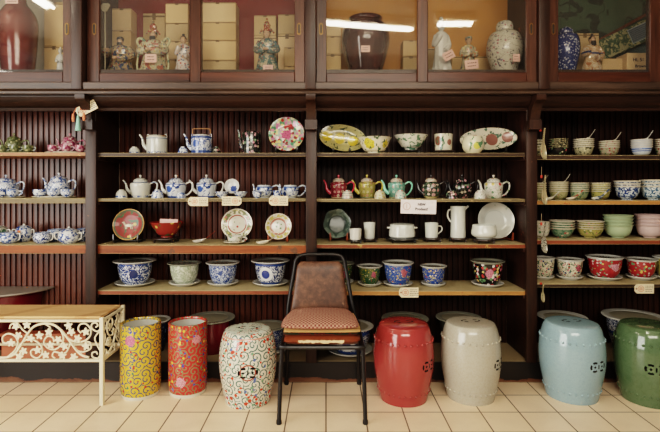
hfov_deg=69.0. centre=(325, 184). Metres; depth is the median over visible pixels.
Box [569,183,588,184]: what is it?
bowl
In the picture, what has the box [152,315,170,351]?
planter
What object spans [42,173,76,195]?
teapot
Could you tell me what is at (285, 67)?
carton
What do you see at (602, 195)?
soup spoon
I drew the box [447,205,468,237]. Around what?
pitcher
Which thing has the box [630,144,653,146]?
bowl
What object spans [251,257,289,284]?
planter
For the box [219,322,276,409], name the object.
garden stool
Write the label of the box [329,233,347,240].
plate stand
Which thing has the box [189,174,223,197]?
teapot
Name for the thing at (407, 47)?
carton
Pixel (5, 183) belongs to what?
teapot
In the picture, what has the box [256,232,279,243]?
soup spoon
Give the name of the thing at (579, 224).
bowl
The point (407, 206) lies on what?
paper sign
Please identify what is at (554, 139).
bowl
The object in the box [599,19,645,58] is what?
box
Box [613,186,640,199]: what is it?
bowl
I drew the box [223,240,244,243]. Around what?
saucer
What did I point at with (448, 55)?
price tag
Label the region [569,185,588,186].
bowl
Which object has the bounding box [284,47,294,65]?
carton
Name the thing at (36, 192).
teacup
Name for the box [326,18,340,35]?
carton
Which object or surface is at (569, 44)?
lidded jar
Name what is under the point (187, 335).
umbrella stand
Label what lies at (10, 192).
teacup
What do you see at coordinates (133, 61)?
carton
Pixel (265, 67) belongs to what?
price tag
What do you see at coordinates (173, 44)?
carton
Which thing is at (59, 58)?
figurine
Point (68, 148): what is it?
teacup
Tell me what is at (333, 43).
carton
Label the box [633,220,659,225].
bowl
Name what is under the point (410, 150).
stand
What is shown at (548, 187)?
bowl
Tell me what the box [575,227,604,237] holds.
bowl
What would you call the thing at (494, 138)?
oval dish
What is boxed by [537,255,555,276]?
planter
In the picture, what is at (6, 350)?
trough
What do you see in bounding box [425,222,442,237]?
cup
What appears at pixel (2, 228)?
cup
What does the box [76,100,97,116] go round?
price tag
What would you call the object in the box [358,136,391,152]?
bowl
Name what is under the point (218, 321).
planter
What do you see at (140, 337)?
umbrella stand
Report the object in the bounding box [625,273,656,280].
saucer
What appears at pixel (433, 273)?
planter
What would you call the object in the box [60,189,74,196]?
teacup
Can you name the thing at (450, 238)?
stand
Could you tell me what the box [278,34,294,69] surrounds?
carton
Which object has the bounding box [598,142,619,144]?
bowl
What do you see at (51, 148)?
teacup
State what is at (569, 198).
soup spoon
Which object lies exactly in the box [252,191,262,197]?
teacup
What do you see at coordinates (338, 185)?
teapot
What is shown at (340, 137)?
oval dish
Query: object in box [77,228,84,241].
cup
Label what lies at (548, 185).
bowl
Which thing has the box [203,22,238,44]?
carton
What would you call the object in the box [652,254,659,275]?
planter
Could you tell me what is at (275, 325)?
planter
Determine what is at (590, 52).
figurine
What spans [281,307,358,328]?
cushion
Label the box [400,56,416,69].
carton
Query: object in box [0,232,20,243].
cup
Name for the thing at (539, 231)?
bowl
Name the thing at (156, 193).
teacup
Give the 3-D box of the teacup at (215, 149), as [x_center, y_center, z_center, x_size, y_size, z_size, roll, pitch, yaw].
[-0.738,-0.231,3.220,0.067,0.050,0.067,0,0,0]
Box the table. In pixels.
[0,305,124,405]
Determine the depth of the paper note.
3.21 m
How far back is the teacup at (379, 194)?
3.12 m
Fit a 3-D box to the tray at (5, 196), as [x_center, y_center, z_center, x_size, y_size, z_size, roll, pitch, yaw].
[-2.140,0.079,3.200,0.267,0.010,0.133,0,0,0]
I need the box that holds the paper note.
[160,219,177,222]
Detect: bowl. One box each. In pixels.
[54,226,81,243]
[149,221,183,237]
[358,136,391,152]
[394,133,427,149]
[471,224,496,238]
[537,192,546,199]
[537,221,549,224]
[537,229,549,237]
[547,138,567,140]
[547,140,567,142]
[547,142,567,144]
[547,144,567,146]
[547,146,567,154]
[548,183,568,184]
[548,185,568,186]
[548,187,568,188]
[548,189,568,190]
[549,191,568,199]
[549,219,574,223]
[550,223,575,225]
[550,225,575,227]
[550,227,575,237]
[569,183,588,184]
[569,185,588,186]
[569,187,588,188]
[569,189,588,190]
[569,191,588,199]
[572,138,593,140]
[572,140,594,142]
[572,142,594,144]
[573,144,594,146]
[573,146,594,154]
[575,220,605,223]
[575,222,604,225]
[575,224,604,228]
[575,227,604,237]
[589,183,610,184]
[589,185,610,186]
[589,187,610,188]
[589,189,610,190]
[589,191,610,199]
[598,140,619,142]
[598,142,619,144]
[598,144,619,146]
[598,146,619,154]
[602,214,634,218]
[602,217,633,221]
[603,220,633,225]
[604,225,633,237]
[613,181,640,182]
[613,183,641,185]
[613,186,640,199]
[630,139,652,140]
[630,140,652,142]
[630,142,652,144]
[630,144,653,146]
[630,146,652,154]
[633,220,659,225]
[634,214,659,218]
[634,217,659,221]
[634,223,659,237]
[639,180,659,182]
[640,183,659,185]
[640,186,659,199]
[654,147,659,154]
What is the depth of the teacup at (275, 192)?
3.13 m
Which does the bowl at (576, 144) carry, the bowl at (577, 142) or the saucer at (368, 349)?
the bowl at (577, 142)
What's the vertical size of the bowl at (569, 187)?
0.060 m
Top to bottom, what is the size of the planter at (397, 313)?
0.227 m
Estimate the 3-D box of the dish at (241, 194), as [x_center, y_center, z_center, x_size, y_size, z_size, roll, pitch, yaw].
[-0.559,0.064,3.140,0.095,0.044,0.095,0,0,0]
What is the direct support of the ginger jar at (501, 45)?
on the display cabinet
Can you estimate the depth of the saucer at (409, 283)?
3.16 m
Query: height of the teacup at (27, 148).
0.044 m
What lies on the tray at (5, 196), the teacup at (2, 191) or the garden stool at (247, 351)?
the teacup at (2, 191)
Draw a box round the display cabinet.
[0,0,659,95]
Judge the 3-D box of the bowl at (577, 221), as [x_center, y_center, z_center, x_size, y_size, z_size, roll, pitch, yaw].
[1.760,0.273,3.200,0.179,0.067,0.179,0,0,13]
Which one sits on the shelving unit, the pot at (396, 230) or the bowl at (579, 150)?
the bowl at (579, 150)
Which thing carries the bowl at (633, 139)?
on the bowl at (647, 140)
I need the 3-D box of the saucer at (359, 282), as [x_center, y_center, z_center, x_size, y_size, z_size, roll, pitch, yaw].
[0.292,0.663,3.220,0.160,0.025,0.160,0,0,0]
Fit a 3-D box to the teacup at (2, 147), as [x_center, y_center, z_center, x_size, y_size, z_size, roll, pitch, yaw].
[-2.118,-0.237,3.146,0.078,0.044,0.065,0,0,35]
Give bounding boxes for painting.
[558,0,645,39]
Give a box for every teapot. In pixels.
[0,133,29,151]
[0,175,24,193]
[11,224,34,241]
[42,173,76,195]
[56,133,84,151]
[122,175,157,197]
[139,134,167,152]
[158,175,193,197]
[183,128,211,152]
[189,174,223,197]
[237,129,260,152]
[252,184,279,197]
[279,184,305,197]
[323,175,354,197]
[351,175,382,197]
[381,175,412,197]
[415,175,447,197]
[446,175,478,197]
[477,175,509,197]
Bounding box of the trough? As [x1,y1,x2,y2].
[0,330,84,358]
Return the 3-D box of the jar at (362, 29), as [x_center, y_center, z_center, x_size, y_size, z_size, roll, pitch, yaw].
[0.262,-0.904,3.180,0.317,0.397,0.317,0,0,37]
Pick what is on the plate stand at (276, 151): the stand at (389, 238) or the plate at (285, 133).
the plate at (285, 133)
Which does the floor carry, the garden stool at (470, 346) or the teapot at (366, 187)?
the garden stool at (470, 346)
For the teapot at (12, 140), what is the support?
on the tray
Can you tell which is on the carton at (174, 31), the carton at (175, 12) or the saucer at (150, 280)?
the carton at (175, 12)
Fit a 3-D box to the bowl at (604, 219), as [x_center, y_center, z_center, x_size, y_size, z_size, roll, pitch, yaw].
[1.947,0.264,3.200,0.186,0.087,0.186,0,0,0]
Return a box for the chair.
[276,252,367,424]
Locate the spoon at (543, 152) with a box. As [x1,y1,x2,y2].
[539,119,546,159]
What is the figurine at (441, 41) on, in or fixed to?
on the display cabinet
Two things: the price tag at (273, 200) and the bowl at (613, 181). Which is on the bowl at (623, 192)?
the bowl at (613, 181)
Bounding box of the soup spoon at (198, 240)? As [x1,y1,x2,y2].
[193,231,214,242]
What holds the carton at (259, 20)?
on the carton at (256, 38)
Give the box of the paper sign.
[401,199,436,213]
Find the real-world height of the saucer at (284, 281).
0.025 m
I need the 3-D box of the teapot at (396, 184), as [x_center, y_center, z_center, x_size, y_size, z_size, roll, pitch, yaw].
[0.479,0.009,3.251,0.189,0.160,0.118,0,0,-31]
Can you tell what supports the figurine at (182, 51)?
on the display cabinet
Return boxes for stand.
[112,231,145,242]
[120,316,160,400]
[152,236,179,242]
[168,316,207,398]
[225,234,249,241]
[267,235,288,241]
[275,146,298,152]
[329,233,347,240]
[349,239,362,243]
[362,238,377,241]
[385,236,418,242]
[401,149,420,152]
[423,237,441,241]
[433,150,455,152]
[449,237,467,241]
[473,238,494,243]
[494,233,513,240]
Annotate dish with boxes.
[215,191,228,197]
[234,191,247,197]
[319,124,364,150]
[323,209,350,237]
[460,128,516,149]
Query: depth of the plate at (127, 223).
3.18 m
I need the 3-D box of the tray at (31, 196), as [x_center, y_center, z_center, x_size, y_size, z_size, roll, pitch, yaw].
[-1.813,0.079,3.200,0.293,0.010,0.147,0,0,0]
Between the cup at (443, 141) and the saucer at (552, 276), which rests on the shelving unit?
the saucer at (552, 276)
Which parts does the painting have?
frame rail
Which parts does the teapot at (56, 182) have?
spout, lid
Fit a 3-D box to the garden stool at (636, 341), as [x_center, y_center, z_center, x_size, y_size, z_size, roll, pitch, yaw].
[1.888,1.029,2.810,0.364,0.443,0.364,0,0,-43]
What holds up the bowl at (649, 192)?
on the shelving unit
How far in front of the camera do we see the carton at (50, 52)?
3.30 m
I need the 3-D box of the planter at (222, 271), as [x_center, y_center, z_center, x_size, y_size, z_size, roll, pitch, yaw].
[-0.694,0.589,3.235,0.229,0.145,0.229,0,0,0]
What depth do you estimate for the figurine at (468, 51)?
3.05 m
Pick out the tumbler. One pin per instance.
(369, 227)
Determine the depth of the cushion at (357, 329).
2.54 m
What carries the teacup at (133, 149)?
on the shelving unit
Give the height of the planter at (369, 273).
0.128 m
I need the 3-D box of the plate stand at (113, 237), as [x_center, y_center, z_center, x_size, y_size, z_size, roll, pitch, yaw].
[-1.304,0.327,3.194,0.172,0.103,0.153,0,0,0]
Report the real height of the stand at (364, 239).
0.023 m
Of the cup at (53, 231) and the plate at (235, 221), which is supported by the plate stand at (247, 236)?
the plate at (235, 221)
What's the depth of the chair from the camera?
2.93 m
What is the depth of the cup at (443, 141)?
3.15 m
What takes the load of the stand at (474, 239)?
on the shelving unit
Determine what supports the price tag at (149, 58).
attached to the figurine at (151, 46)
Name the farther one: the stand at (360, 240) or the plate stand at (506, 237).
the plate stand at (506, 237)
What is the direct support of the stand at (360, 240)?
on the shelving unit
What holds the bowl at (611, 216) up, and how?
on the bowl at (604, 219)
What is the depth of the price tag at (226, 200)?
3.06 m
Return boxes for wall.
[119,112,610,342]
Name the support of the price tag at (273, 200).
attached to the shelving unit
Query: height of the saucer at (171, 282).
0.025 m
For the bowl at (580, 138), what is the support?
on the bowl at (578, 140)
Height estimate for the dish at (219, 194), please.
0.044 m
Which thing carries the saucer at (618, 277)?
on the shelving unit
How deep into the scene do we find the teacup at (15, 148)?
3.13 m
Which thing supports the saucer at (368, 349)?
on the shelving unit
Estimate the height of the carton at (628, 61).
0.153 m
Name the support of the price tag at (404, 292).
attached to the shelving unit
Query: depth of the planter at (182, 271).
3.17 m
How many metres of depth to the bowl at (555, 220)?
3.14 m
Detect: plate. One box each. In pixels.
[112,209,143,239]
[221,209,251,236]
[265,213,291,238]
[269,117,303,150]
[478,202,514,238]
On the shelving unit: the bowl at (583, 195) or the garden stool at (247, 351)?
the bowl at (583, 195)
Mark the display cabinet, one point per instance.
(83, 72)
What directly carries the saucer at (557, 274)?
on the shelving unit
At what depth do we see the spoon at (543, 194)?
3.04 m
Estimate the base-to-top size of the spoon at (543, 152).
0.257 m
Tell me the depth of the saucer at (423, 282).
3.16 m
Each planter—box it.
[0,286,54,349]
[112,257,156,284]
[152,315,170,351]
[167,260,201,283]
[190,311,234,354]
[206,259,239,283]
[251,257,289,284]
[254,319,283,349]
[331,260,354,282]
[337,319,373,354]
[356,263,382,283]
[381,311,428,321]
[382,259,413,284]
[420,263,446,283]
[435,311,480,331]
[470,258,505,284]
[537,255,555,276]
[537,310,587,324]
[555,256,584,277]
[585,253,624,277]
[601,308,659,343]
[624,256,658,277]
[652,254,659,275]
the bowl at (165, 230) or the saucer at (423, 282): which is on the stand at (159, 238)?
the bowl at (165, 230)
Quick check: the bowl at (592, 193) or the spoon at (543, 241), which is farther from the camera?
the bowl at (592, 193)
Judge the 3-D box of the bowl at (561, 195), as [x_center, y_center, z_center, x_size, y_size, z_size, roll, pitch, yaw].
[1.550,0.068,3.200,0.129,0.060,0.129,0,0,0]
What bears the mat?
on the chair
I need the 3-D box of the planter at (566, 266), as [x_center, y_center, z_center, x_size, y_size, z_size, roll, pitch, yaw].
[1.633,0.556,3.220,0.181,0.128,0.181,0,0,0]
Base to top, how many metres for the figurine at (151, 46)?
0.350 m
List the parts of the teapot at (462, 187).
lid, handle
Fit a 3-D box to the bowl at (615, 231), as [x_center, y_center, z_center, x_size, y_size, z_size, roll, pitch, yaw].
[1.947,0.306,3.200,0.186,0.087,0.186,0,0,0]
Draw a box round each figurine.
[55,47,62,69]
[101,3,135,69]
[136,20,170,69]
[174,34,189,69]
[253,18,279,69]
[432,17,451,69]
[459,36,478,69]
[581,34,604,69]
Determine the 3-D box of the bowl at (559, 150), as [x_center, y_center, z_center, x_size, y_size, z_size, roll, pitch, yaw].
[1.547,-0.222,3.200,0.129,0.060,0.129,0,0,0]
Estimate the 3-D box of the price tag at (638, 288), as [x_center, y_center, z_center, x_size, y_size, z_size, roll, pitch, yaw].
[2.027,0.658,3.057,0.124,0.065,0.003,0,0,0]
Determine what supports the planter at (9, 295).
on the shelving unit
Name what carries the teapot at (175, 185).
on the shelving unit
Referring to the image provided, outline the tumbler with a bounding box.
[364,222,374,238]
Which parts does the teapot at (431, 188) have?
spout, lid, handle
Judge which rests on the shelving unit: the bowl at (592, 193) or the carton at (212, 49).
the bowl at (592, 193)
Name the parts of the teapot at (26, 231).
lid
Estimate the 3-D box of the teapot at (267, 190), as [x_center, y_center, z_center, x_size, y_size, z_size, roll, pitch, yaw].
[-0.406,0.039,3.248,0.146,0.094,0.131,0,0,41]
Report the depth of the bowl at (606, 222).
3.13 m
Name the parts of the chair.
leg, leg, backrest, seat, seat frame, frame, leg, leg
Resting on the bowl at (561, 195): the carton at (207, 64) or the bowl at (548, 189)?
the bowl at (548, 189)
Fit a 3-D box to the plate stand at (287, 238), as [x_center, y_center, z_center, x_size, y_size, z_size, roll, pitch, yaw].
[-0.318,0.327,3.234,0.140,0.103,0.153,0,0,0]
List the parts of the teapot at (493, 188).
spout, lid, handle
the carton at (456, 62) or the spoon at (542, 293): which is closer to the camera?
the spoon at (542, 293)
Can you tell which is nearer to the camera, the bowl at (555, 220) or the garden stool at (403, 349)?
the garden stool at (403, 349)
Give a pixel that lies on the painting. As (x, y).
(605, 18)
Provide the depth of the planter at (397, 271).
3.15 m
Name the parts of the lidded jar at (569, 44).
lid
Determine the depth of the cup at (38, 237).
3.11 m
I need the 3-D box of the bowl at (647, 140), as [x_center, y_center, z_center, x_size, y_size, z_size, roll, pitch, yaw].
[2.103,-0.259,3.200,0.132,0.064,0.132,0,0,-26]
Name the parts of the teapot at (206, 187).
lid, handle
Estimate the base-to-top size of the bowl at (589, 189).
0.060 m
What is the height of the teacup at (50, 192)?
0.050 m
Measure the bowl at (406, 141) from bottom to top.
0.098 m
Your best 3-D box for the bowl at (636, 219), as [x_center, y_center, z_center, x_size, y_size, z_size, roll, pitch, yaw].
[2.160,0.262,3.200,0.186,0.087,0.186,0,0,-13]
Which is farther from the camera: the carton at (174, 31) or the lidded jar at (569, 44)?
the carton at (174, 31)
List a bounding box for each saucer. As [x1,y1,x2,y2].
[114,278,154,286]
[168,279,199,286]
[207,279,238,286]
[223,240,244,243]
[224,179,238,192]
[253,278,287,286]
[329,344,372,356]
[358,280,380,286]
[383,280,412,287]
[421,280,445,286]
[471,279,503,287]
[537,275,554,279]
[556,273,582,279]
[587,273,622,280]
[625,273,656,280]
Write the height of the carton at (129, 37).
0.129 m
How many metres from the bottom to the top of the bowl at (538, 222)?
0.060 m
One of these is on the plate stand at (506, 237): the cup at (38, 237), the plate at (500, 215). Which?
the plate at (500, 215)
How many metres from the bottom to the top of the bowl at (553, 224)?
0.067 m
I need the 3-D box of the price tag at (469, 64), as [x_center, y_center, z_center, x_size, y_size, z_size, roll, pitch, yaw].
[0.905,-0.754,2.982,0.089,0.077,0.005,0,0,0]
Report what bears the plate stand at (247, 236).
on the shelving unit
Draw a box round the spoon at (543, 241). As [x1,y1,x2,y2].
[540,213,546,252]
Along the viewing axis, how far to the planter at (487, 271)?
3.15 m
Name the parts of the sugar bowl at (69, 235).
lid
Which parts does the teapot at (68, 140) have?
lid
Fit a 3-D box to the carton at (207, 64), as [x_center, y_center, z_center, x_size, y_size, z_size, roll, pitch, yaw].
[-0.735,-0.775,3.310,0.250,0.139,0.121,0,0,0]
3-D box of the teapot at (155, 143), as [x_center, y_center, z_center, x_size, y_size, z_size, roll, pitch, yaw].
[-1.150,-0.274,3.230,0.172,0.136,0.134,0,0,32]
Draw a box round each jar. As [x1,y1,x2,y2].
[342,13,389,69]
[462,136,483,152]
[486,20,523,69]
[558,26,580,69]
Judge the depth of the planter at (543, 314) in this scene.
3.29 m
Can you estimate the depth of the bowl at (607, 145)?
3.15 m
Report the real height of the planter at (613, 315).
0.249 m
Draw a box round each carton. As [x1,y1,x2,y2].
[44,2,62,45]
[44,46,62,69]
[112,8,136,34]
[112,30,136,52]
[131,53,136,69]
[143,13,165,62]
[166,3,189,24]
[166,23,189,42]
[166,41,189,58]
[166,59,176,69]
[203,2,238,26]
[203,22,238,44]
[203,40,238,63]
[203,60,238,69]
[254,15,277,39]
[254,36,277,69]
[278,14,294,33]
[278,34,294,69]
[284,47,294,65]
[284,66,294,69]
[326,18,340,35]
[326,36,340,53]
[326,54,340,69]
[400,40,416,59]
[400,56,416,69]
[428,48,434,69]
[450,56,489,69]
[576,33,598,69]
[600,53,645,69]
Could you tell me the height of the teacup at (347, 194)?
0.056 m
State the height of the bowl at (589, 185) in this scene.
0.060 m
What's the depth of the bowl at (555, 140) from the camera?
3.15 m
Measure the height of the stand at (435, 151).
0.023 m
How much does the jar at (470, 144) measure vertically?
0.108 m
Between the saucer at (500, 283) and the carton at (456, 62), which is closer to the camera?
the saucer at (500, 283)
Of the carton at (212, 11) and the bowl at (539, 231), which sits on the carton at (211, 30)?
the carton at (212, 11)
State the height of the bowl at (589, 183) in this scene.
0.060 m
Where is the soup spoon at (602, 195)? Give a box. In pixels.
[591,189,609,199]
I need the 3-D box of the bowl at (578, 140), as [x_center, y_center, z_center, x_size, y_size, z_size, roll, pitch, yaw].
[1.717,-0.261,3.200,0.132,0.064,0.132,0,0,-26]
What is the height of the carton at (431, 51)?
0.243 m
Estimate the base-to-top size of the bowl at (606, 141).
0.060 m
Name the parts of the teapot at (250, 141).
spout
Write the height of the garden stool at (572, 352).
0.443 m
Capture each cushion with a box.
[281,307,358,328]
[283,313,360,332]
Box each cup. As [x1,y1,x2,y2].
[0,225,10,231]
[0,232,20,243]
[33,232,53,243]
[47,229,61,241]
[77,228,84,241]
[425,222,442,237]
[434,133,452,149]
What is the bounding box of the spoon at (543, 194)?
[540,167,546,204]
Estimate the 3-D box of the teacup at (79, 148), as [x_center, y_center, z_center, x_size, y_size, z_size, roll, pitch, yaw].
[-1.606,-0.238,3.146,0.078,0.046,0.065,0,0,35]
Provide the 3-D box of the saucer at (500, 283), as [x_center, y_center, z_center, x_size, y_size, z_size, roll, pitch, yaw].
[1.083,0.663,3.220,0.210,0.025,0.210,0,0,0]
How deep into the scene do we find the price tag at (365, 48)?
3.02 m
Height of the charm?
0.142 m
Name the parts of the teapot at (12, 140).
lid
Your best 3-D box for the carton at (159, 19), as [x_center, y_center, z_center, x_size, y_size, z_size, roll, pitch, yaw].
[-1.204,-0.954,3.382,0.154,0.496,0.046,0,0,0]
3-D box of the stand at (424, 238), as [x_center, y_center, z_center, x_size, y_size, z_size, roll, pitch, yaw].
[0.708,0.362,3.190,0.126,0.028,0.126,0,0,0]
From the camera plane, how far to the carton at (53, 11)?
3.30 m
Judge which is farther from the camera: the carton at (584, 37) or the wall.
the wall
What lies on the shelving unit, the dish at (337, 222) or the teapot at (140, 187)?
the teapot at (140, 187)
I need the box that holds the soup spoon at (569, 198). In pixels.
[566,190,582,199]
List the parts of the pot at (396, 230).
lid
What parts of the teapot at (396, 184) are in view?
spout, lid, handle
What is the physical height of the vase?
0.664 m
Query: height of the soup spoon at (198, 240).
0.082 m
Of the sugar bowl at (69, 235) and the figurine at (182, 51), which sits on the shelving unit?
the sugar bowl at (69, 235)
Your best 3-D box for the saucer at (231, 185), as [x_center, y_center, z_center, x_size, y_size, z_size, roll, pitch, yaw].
[-0.630,0.007,3.214,0.100,0.098,0.039,0,0,1]
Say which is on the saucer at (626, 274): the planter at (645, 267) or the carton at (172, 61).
the planter at (645, 267)
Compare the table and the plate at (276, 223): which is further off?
the plate at (276, 223)
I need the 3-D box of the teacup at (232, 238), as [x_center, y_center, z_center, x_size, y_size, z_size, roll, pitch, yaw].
[-0.586,0.353,3.125,0.116,0.042,0.098,0,0,35]
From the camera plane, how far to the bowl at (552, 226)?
3.14 m
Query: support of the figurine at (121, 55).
on the display cabinet
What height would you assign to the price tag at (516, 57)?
0.061 m
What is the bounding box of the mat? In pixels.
[283,332,359,334]
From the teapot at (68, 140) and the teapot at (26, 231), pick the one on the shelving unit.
the teapot at (26, 231)
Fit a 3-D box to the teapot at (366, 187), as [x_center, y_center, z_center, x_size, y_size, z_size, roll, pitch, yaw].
[0.283,0.008,3.296,0.191,0.162,0.120,0,0,-31]
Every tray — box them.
[0,196,25,197]
[31,196,76,197]
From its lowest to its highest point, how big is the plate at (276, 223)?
0.172 m
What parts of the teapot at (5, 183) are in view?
lid, handle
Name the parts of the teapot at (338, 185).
spout, lid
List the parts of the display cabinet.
panel, door, finger pull, post, finger pull, door, panel, door, finger pull, post, finger pull, door, panel, door, finger pull, post, finger pull, door, panel, door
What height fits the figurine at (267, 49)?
0.363 m
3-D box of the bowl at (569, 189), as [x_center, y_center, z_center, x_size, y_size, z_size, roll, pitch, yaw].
[1.687,0.055,3.200,0.129,0.060,0.129,0,0,-26]
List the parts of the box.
checked panel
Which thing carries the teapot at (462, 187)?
on the shelving unit
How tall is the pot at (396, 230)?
0.095 m
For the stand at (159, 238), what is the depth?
3.15 m
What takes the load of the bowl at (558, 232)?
on the shelving unit
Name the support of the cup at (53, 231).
on the shelving unit
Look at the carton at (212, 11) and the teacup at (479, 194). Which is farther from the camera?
the carton at (212, 11)
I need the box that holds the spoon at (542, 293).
[540,282,544,301]
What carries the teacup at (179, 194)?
on the shelving unit
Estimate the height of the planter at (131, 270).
0.158 m
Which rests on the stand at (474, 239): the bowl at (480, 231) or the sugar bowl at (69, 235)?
the bowl at (480, 231)
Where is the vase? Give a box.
[0,0,38,69]
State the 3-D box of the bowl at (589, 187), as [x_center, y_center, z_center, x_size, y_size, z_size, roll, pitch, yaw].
[1.827,0.041,3.200,0.132,0.060,0.132,0,0,-13]
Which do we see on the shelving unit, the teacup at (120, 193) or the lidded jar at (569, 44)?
the teacup at (120, 193)
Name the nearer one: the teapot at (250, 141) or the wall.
the teapot at (250, 141)
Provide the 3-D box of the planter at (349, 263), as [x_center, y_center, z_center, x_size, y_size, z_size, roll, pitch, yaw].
[0.096,0.596,3.280,0.205,0.137,0.205,0,0,0]
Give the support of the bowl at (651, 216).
on the bowl at (636, 219)
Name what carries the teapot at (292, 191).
on the shelving unit
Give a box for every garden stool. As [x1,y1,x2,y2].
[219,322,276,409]
[373,316,433,407]
[440,316,501,405]
[538,315,606,405]
[612,318,659,408]
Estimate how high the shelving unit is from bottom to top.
1.800 m
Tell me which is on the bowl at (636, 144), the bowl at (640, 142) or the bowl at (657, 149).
the bowl at (640, 142)
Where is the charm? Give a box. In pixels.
[71,108,84,130]
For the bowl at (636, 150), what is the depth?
3.16 m
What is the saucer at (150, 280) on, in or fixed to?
on the shelving unit
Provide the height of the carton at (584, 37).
0.312 m
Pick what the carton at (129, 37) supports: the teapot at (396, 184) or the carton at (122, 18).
the carton at (122, 18)
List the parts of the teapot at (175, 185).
spout, lid, handle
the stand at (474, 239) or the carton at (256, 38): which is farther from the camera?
the carton at (256, 38)
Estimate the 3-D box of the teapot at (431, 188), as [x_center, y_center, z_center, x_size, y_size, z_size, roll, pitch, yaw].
[0.712,0.009,3.249,0.192,0.160,0.126,0,0,32]
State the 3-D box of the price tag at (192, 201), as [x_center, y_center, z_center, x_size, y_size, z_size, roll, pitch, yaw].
[-0.815,0.103,3.057,0.128,0.062,0.003,0,0,0]
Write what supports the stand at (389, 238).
on the shelving unit
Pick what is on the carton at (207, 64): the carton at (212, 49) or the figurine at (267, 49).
the carton at (212, 49)
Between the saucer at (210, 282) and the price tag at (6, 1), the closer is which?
the price tag at (6, 1)
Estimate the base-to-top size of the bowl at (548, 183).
0.060 m
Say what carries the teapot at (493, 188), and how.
on the shelving unit
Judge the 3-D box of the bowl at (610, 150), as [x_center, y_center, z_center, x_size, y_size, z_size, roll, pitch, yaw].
[1.887,-0.222,3.200,0.132,0.060,0.132,0,0,0]
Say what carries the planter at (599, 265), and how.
on the saucer at (618, 277)
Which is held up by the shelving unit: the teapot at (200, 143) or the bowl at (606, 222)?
the teapot at (200, 143)
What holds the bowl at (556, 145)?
on the bowl at (559, 150)
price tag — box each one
[5,0,17,3]
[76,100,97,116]
[145,54,156,62]
[188,197,207,205]
[222,196,241,205]
[263,63,272,69]
[269,196,287,205]
[361,45,369,51]
[399,287,418,297]
[442,49,454,61]
[465,57,478,69]
[513,52,519,61]
[634,284,653,293]
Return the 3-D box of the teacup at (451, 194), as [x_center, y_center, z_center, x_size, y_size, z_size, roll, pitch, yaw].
[0.824,0.061,3.150,0.079,0.056,0.079,0,0,0]
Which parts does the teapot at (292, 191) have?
handle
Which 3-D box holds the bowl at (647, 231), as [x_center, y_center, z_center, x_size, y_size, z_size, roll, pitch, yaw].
[2.160,0.306,3.200,0.186,0.087,0.186,0,0,0]
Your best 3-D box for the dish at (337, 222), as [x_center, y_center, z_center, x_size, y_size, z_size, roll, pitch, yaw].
[0.074,0.258,3.224,0.187,0.195,0.070,0,0,-3]
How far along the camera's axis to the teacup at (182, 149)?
3.19 m
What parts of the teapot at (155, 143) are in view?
spout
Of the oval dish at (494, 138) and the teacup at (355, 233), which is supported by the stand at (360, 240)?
the teacup at (355, 233)
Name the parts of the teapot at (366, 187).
spout, lid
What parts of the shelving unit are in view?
header moulding, shelf, shelf, shelf, panel, post, shelf, header moulding, shelf, shelf, shelf, board, panel, post, panel, shelf, shelf, shelf, board, header moulding, shelf, post, board, shelf, shelf, shelf, shelf, panel, header moulding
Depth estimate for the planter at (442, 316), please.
3.29 m
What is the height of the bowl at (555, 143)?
0.060 m
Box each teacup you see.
[0,145,9,151]
[0,189,6,196]
[6,189,22,196]
[9,145,22,151]
[22,145,35,151]
[32,189,46,196]
[46,189,60,196]
[47,145,60,151]
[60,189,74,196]
[61,145,74,151]
[75,145,84,151]
[115,190,127,197]
[129,147,139,152]
[151,190,163,197]
[176,192,185,197]
[178,147,187,152]
[211,147,220,152]
[227,235,246,241]
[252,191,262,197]
[273,190,280,195]
[342,190,352,198]
[350,228,360,239]
[374,190,385,198]
[394,190,406,198]
[445,190,457,198]
[474,190,485,198]
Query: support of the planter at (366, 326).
on the saucer at (368, 349)
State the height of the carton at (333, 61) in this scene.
0.185 m
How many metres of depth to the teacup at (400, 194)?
3.12 m
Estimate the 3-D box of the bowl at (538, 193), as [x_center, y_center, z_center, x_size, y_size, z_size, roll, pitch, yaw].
[1.420,0.071,3.200,0.099,0.054,0.099,0,0,19]
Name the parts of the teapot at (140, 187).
spout, lid, handle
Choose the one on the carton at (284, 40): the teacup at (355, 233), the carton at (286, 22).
the carton at (286, 22)
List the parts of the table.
rail, rail, rail, leg, rail, rail, leg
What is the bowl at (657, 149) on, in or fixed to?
on the shelving unit
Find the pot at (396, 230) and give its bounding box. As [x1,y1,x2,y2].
[387,223,416,237]
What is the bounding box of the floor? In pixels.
[0,382,659,431]
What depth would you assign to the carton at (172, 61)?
3.27 m
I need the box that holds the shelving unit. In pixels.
[0,94,659,381]
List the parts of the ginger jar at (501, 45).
lid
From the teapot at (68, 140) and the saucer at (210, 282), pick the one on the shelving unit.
the saucer at (210, 282)
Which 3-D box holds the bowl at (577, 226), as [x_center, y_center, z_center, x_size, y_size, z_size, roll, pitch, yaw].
[1.760,0.302,3.200,0.179,0.067,0.179,0,0,0]
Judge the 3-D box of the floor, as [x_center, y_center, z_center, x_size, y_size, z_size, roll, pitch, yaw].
[0.000,1.275,0.150,8.400,0.050,6.700,0,0,0]
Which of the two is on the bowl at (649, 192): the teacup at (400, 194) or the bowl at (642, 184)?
the bowl at (642, 184)
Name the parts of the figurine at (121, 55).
pole blade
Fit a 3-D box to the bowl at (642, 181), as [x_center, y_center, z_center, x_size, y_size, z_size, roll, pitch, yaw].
[2.183,0.011,3.200,0.166,0.094,0.166,0,0,-13]
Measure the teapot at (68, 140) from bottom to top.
0.136 m
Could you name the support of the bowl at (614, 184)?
on the bowl at (623, 192)
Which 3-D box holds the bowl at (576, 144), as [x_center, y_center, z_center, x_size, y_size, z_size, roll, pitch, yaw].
[1.717,-0.236,3.200,0.132,0.064,0.132,0,0,26]
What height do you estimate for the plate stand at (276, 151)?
0.103 m

